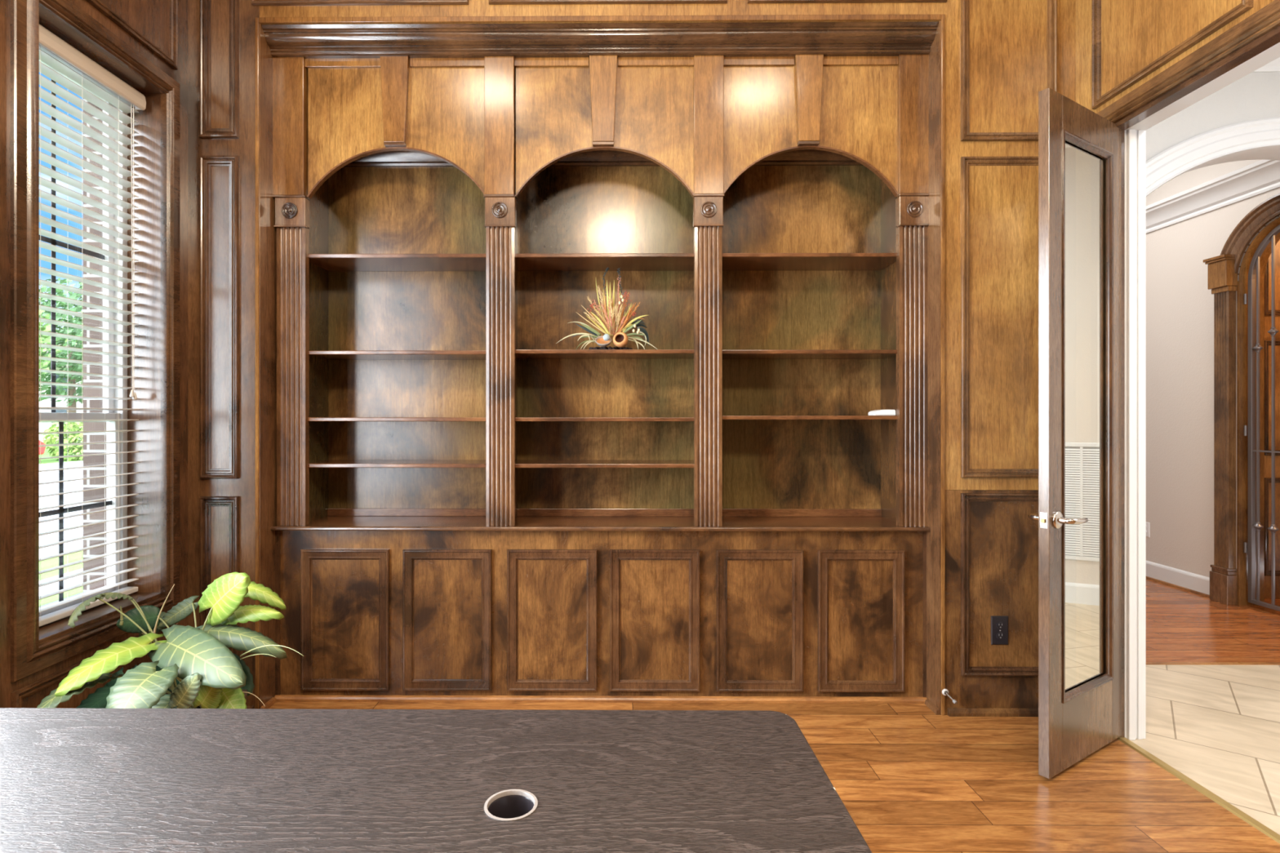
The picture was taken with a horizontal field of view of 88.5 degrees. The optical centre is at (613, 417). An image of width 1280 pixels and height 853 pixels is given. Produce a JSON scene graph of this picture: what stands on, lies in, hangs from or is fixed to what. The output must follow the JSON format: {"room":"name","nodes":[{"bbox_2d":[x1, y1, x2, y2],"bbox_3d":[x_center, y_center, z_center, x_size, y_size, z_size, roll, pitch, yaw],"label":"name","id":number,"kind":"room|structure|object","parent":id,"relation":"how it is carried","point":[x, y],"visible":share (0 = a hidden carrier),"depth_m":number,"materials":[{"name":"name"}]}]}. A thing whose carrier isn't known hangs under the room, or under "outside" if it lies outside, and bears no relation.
{"room":"home office","nodes":[
{"label":"home office","id":0,"kind":"room"},
{"bbox_2d":[39,98,106,607],"bbox_3d":[-2.146,-0.660,0.626,0.099,4.500,5.620,0,0,0],"label":"brick","id":1,"kind":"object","parent":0,"point":[90,472],"visible":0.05,"depth_m":2.69,"materials":[{"name":"brown brick"}]},
{"bbox_2d":[0,0,187,708],"bbox_3d":[-1.981,-0.540,0.344,0.233,3.660,5.058,0,0,0],"label":"wall","id":2,"kind":"structure","parent":0,"point":[157,29],"depth_m":2.72,"materials":[{"name":"brown wood"}]},
{"bbox_2d":[10,0,179,682],"bbox_3d":[-1.963,-0.301,2.417,0.237,2.245,0.766,0,0,0],"label":"window","id":3,"kind":"structure","parent":2,"relation":"in","point":[34,648],"depth_m":2.33,"materials":[{"name":"brown wood"}]},
{"bbox_2d":[39,79,104,412],"bbox_3d":[-2.065,-0.647,2.418,0.002,1.270,0.482,0,0,0],"label":"grille","id":4,"kind":"object","parent":3,"relation":"attached to","point":[51,241],"depth_m":2.42,"materials":[{"name":"grey"}]},
{"bbox_2d":[39,422,111,601],"bbox_3d":[-2.036,0.345,2.417,0.002,0.667,0.482,0,0,0],"label":"grille","id":5,"kind":"object","parent":3,"relation":"attached to","point":[61,510],"depth_m":2.42,"materials":[{"name":"grey"}]},
{"bbox_2d":[39,24,146,626],"bbox_3d":[-1.967,-0.305,2.413,0.086,2.042,0.580,0,0,0],"label":"window blind","id":6,"kind":"object","parent":3,"relation":"attached to","point":[54,51],"visible":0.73,"depth_m":2.46,"materials":[{"name":"white plastic"}]},
{"bbox_2d":[187,0,276,708],"bbox_3d":[-1.804,-0.540,3.144,0.514,3.660,0.580,0,0,0],"label":"wall","id":7,"kind":"structure","parent":0,"point":[221,33],"depth_m":2.87,"materials":[{"name":"brown wood"}]},
{"bbox_2d":[260,697,276,708],"bbox_3d":[-1.537,1.279,2.923,0.016,0.022,0.107,0,0,0],"label":"trim","id":8,"kind":"structure","parent":7,"relation":"attached to","point":[272,701],"depth_m":2.93,"materials":[{"name":"brown wood"}]},
{"bbox_2d":[251,0,1075,715],"bbox_3d":[0.234,-0.540,3.128,3.620,3.660,0.580,0,0,0],"label":"wall","id":9,"kind":"structure","parent":0,"point":[999,54],"depth_m":2.84,"materials":[{"name":"brown wood"}]},
{"bbox_2d":[246,705,253,708],"bbox_3d":[-1.720,1.275,2.862,0.288,0.030,0.018,0,0,0],"label":"baseboard","id":10,"kind":"structure","parent":9,"relation":"attached to","point":[247,706],"depth_m":2.86,"materials":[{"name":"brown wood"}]},
{"bbox_2d":[255,13,945,715],"bbox_3d":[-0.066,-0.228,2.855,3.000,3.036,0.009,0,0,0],"label":"trim","id":11,"kind":"structure","parent":9,"relation":"attached to","point":[259,20],"depth_m":2.85,"materials":[{"name":"brown wood"}]},
{"bbox_2d":[924,699,939,715],"bbox_3d":[1.407,1.279,2.901,0.016,0.022,0.107,0,0,0],"label":"trim","id":12,"kind":"structure","parent":9,"relation":"attached to","point":[931,706],"depth_m":2.89,"materials":[{"name":"brown wood"}]},
{"bbox_2d":[942,688,957,704],"bbox_3d":[1.444,1.196,2.814,0.027,0.044,0.066,0,0,-26],"label":"door stop","id":13,"kind":"object","parent":9,"relation":"attached to","point":[945,692],"visible":1,"depth_m":2.82,"materials":[{"name":"grey metal"}]},
{"bbox_2d":[946,707,1038,716],"bbox_3d":[1.723,1.275,2.836,0.553,0.030,0.018,0,0,0],"label":"baseboard","id":14,"kind":"structure","parent":9,"relation":"attached to","point":[951,712],"depth_m":2.83,"materials":[{"name":"brown wood"}]},
{"bbox_2d":[991,615,1008,644],"bbox_3d":[1.671,0.922,2.839,0.073,0.124,0.010,0,0,0],"label":"power outlet","id":15,"kind":"object","parent":9,"relation":"attached to","point":[999,624],"visible":1,"depth_m":2.84,"materials":[{"name":"black plastic"}]},
{"bbox_2d":[995,622,1004,628],"bbox_3d":[1.671,0.900,2.837,0.034,0.029,0.004,0,0,0],"label":"socket","id":16,"kind":"object","parent":15,"relation":"attached to","point":[998,624],"depth_m":2.84,"materials":[{"name":"grey plastic"}]},
{"bbox_2d":[995,632,1004,639],"bbox_3d":[1.671,0.944,2.837,0.034,0.029,0.004,0,0,0],"label":"socket","id":17,"kind":"object","parent":15,"relation":"attached to","point":[998,635],"depth_m":2.84,"materials":[{"name":"grey plastic"}]},
{"bbox_2d":[269,578,1279,852],"bbox_3d":[2.100,1.315,2.334,8.135,0.050,9.300,0,0,0],"label":"floor","id":18,"kind":"structure","parent":0,"point":[911,778],"depth_m":2.46,"materials":[{"name":"brown wood"}]},
{"bbox_2d":[36,572,303,708],"bbox_3d":[-1.408,0.910,2.202,0.832,0.760,0.548,0,0,3],"label":"potted plant","id":19,"kind":"object","parent":18,"relation":"on","point":[194,668],"visible":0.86,"depth_m":2.17,"materials":[{"name":"green plant"}]},
{"bbox_2d":[0,707,871,852],"bbox_3d":[-0.601,0.914,0.832,1.846,0.752,0.774,0,0,0],"label":"desk","id":20,"kind":"object","parent":18,"relation":"on","point":[73,780],"visible":1,"depth_m":0.97,"materials":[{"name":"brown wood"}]},
{"bbox_2d":[261,22,938,697],"bbox_3d":[-0.064,-0.215,3.090,2.974,3.011,0.451,0,0,0],"label":"bookcase","id":21,"kind":"object","parent":18,"relation":"on","point":[472,500],"visible":1,"depth_m":2.99,"materials":[{"name":"brown wood"}]},
{"bbox_2d":[274,694,927,703],"bbox_3d":[-0.065,1.278,2.977,2.958,0.024,0.018,0,0,0],"label":"baseboard","id":22,"kind":"structure","parent":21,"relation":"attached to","point":[290,698],"depth_m":2.97,"materials":[{"name":"brown wood"}]},
{"bbox_2d":[306,515,897,526],"bbox_3d":[-0.064,0.502,3.124,2.958,0.019,0.323,0,0,0],"label":"countertop","id":23,"kind":"structure","parent":21,"relation":"on","point":[365,521],"depth_m":3.12,"materials":[{"name":"brown wood"}]},
{"bbox_2d":[557,266,657,349],"bbox_3d":[-0.030,-0.513,3.087,0.484,0.405,0.116,0,0,-1],"label":"dried flower arrangement","id":24,"kind":"object","parent":21,"relation":"on","point":[620,339],"visible":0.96,"depth_m":3.10,"materials":[{"name":"yellow plant"}]},
{"bbox_2d":[867,409,895,415],"bbox_3d":[1.246,-0.022,3.050,0.098,0.028,0.082,0,0,0],"label":"plastic box","id":25,"kind":"object","parent":21,"relation":"on","point":[877,412],"visible":0.91,"depth_m":3.01,"materials":[{"name":"white plastic"}]},
{"bbox_2d":[1117,737,1279,844],"bbox_3d":[2.034,1.287,2.024,0.038,0.006,1.218,0,0,0],"label":"threshold","id":26,"kind":"object","parent":18,"relation":"on","point":[1204,791],"depth_m":2.25,"materials":[{"name":"brown wood"}]},
{"bbox_2d":[1146,662,1279,665],"bbox_3d":[3.225,1.288,3.433,2.099,0.004,0.025,0,0,0],"label":"trim","id":27,"kind":"structure","parent":18,"relation":"on","point":[1147,663],"depth_m":3.43,"materials":[{"name":"brown wood"}]},
{"bbox_2d":[1075,0,1274,113],"bbox_3d":[1.993,-0.540,0.314,0.058,3.660,5.058,0,0,0],"label":"wall","id":28,"kind":"structure","parent":0,"point":[1122,45],"depth_m":2.52,"materials":[{"name":"brown wood"}]},
{"bbox_2d":[1097,0,1279,740],"bbox_3d":[2.052,0.019,2.034,0.157,2.542,1.398,0,0,0],"label":"door frame","id":29,"kind":"structure","parent":28,"relation":"in","point":[1253,42],"depth_m":2.62,"materials":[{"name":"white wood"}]},
{"bbox_2d":[1028,87,1121,778],"bbox_3d":[1.782,0.056,2.462,0.603,2.436,0.168,0,0,-26],"label":"glazed door","id":30,"kind":"structure","parent":29,"relation":"attached to","point":[1078,517],"depth_m":2.46,"materials":[{"name":"brown wood"}]},
{"bbox_2d":[1146,160,1279,577],"bbox_3d":[4.353,-0.510,2.317,0.170,3.600,9.300,0,0,0],"label":"wall","id":31,"kind":"structure","parent":0,"point":[1180,304],"depth_m":4.95,"materials":[{"name":"beige paint"}]},
{"bbox_2d":[1146,521,1150,537],"bbox_3d":[4.285,0.901,5.289,0.010,0.118,0.075,0,0,0],"label":"power outlet","id":32,"kind":"object","parent":31,"relation":"attached to","point":[1148,524],"visible":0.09,"depth_m":5.26,"materials":[{"name":"white plastic"}]},
{"bbox_2d":[1146,560,1209,595],"bbox_3d":[4.285,1.221,5.785,0.018,0.138,2.325,0,0,0],"label":"baseboard","id":33,"kind":"structure","parent":31,"relation":"attached to","point":[1193,581],"depth_m":4.96,"materials":[{"name":"white paint"}]},
{"bbox_2d":[1146,576,1209,597],"bbox_3d":[4.270,1.281,5.811,0.012,0.018,2.275,0,0,0],"label":"trim","id":34,"kind":"structure","parent":31,"relation":"attached to","point":[1147,577],"depth_m":4.95,"materials":[{"name":"brown wood"}]},
{"bbox_2d":[1146,160,1279,233],"bbox_3d":[4.227,-1.570,5.258,0.125,0.180,3.380,0,0,0],"label":"trim","id":35,"kind":"structure","parent":31,"relation":"attached to","point":[1261,176],"depth_m":4.61,"materials":[{"name":"white paint"}]},
{"bbox_2d":[1203,192,1279,605],"bbox_3d":[4.317,-0.072,4.133,0.271,2.725,1.062,0,0,0],"label":"door frame","id":36,"kind":"structure","parent":31,"relation":"in","point":[1228,585],"depth_m":4.50,"materials":[{"name":"brown wood"}]},
{"bbox_2d":[1244,224,1279,611],"bbox_3d":[4.335,-0.010,4.142,0.054,2.540,0.708,0,0,0],"label":"arched door","id":37,"kind":"structure","parent":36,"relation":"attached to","point":[1254,268],"depth_m":4.42,"materials":[{"name":"grey"}]},
{"bbox_2d":[1146,72,1279,160],"bbox_3d":[3.209,-0.510,3.491,2.135,3.600,0.170,0,0,0],"label":"wall","id":38,"kind":"structure","parent":0,"point":[1255,95],"depth_m":3.41,"materials":[{"name":"grey paint"}]},
{"bbox_2d":[1146,117,1279,196],"bbox_3d":[3.444,-1.147,3.479,2.317,0.816,0.190,0,0,0],"label":"arch molding","id":39,"kind":"structure","parent":38,"relation":"attached to","point":[1258,139],"depth_m":3.39,"materials":[{"name":"white paint"}]},
{"bbox_2d":[1252,57,1279,72],"bbox_3d":[3.210,-1.860,3.353,2.130,0.140,0.105,0,0,0],"label":"ceiling","id":40,"kind":"structure","parent":38,"relation":"attached to","point":[1273,66],"depth_m":3.39,"materials":[{"name":"white paint"}]},
{"bbox_2d":[1264,240,1279,598],"bbox_3d":[5.290,-0.210,3.970,1.679,3.000,1.580,0,0,0],"label":"wall","id":41,"kind":"structure","parent":0,"point":[1268,270],"depth_m":4.68,"materials":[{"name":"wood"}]},
{"label":"outside","id":42,"kind":"structure","parent":0,"visible":0},
{"bbox_2d":[39,446,83,464],"bbox_3d":[-44.319,1.587,24.333,51.000,0.100,72.000,0,0,0],"label":"lawn","id":43,"kind":"structure","parent":42,"point":[45,455],"depth_m":23.72,"materials":[{"name":"green plant"}]},
{"bbox_2d":[39,440,45,454],"bbox_3d":[-20.147,0.905,20.473,1.620,1.270,3.824,0,0,0],"label":"car","id":44,"kind":"object","parent":43,"relation":"on","point":[42,448],"visible":0.09,"depth_m":22.19,"materials":[{"name":"red paint"}]},
{"bbox_2d":[39,309,62,378],"bbox_3d":[-22.354,-1.794,22.789,4.708,6.675,4.708,0,0,0],"label":"street tree","id":45,"kind":"object","parent":43,"relation":"on","point":[46,339],"visible":0.09,"depth_m":23.79,"materials":[{"name":"green plant"}]},
{"bbox_2d":[39,277,83,453],"bbox_3d":[-23.022,-2.195,27.772,4.964,7.479,4.845,0,0,0],"label":"street tree","id":46,"kind":"object","parent":43,"relation":"on","point":[71,402],"visible":0.2,"depth_m":26.99,"materials":[{"name":"green plant"}]},
{"bbox_2d":[39,332,83,442],"bbox_3d":[-34.714,-1.760,38.261,11.000,6.600,17.200,0,0,0],"label":"house","id":47,"kind":"structure","parent":43,"relation":"on","point":[44,403],"depth_m":34.88,"materials":[{"name":"white"}]},
{"bbox_2d":[40,422,83,461],"bbox_3d":[-19.415,0.785,23.629,1.641,1.801,1.917,0,0,0],"label":"bush","id":48,"kind":"object","parent":43,"relation":"on","point":[74,426],"visible":0.46,"depth_m":23.16,"materials":[{"name":"green plant"}]},
{"bbox_2d":[61,296,83,383],"bbox_3d":[-24.738,-2.573,33.556,5.847,8.233,5.855,0,0,0],"label":"street tree","id":49,"kind":"object","parent":43,"relation":"on","point":[66,340],"visible":0.02,"depth_m":31.92,"materials":[{"name":"green plant"}]},
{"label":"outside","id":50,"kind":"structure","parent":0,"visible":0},
{"bbox_2d":[39,586,83,606],"bbox_3d":[-3.370,1.589,24.026,2.700,0.100,72.000,0,0,0],"label":"lawn","id":51,"kind":"structure","parent":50,"point":[50,599],"depth_m":5.65,"materials":[{"name":"green plant"}]},
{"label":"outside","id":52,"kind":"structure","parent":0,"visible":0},
{"bbox_2d":[39,551,83,580],"bbox_3d":[-5.695,1.588,24.043,0.850,0.100,72.000,0,0,0],"label":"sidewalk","id":53,"kind":"structure","parent":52,"point":[75,557],"depth_m":6.87,"materials":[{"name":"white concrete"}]},
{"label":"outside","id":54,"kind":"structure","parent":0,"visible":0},
{"bbox_2d":[39,460,83,475],"bbox_3d":[-17.070,1.586,24.129,3.500,0.100,72.000,0,0,0],"label":"sidewalk","id":55,"kind":"structure","parent":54,"point":[74,464],"depth_m":20.21,"materials":[{"name":"concrete"}]},
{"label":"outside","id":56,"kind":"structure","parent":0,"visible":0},
{"bbox_2d":[39,471,83,558],"bbox_3d":[-10.720,1.610,24.081,9.200,0.100,72.000,0,0,0],"label":"street","id":57,"kind":"structure","parent":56,"point":[71,486],"depth_m":10.53,"materials":[{"name":"concrete"}]},
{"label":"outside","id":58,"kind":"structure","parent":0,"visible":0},
{"bbox_2d":[39,568,83,595],"bbox_3d":[-4.995,1.586,24.038,0.550,0.100,72.000,0,0,0],"label":"sidewalk","id":59,"kind":"structure","parent":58,"point":[54,587],"depth_m":6.08,"materials":[{"name":"concrete"}]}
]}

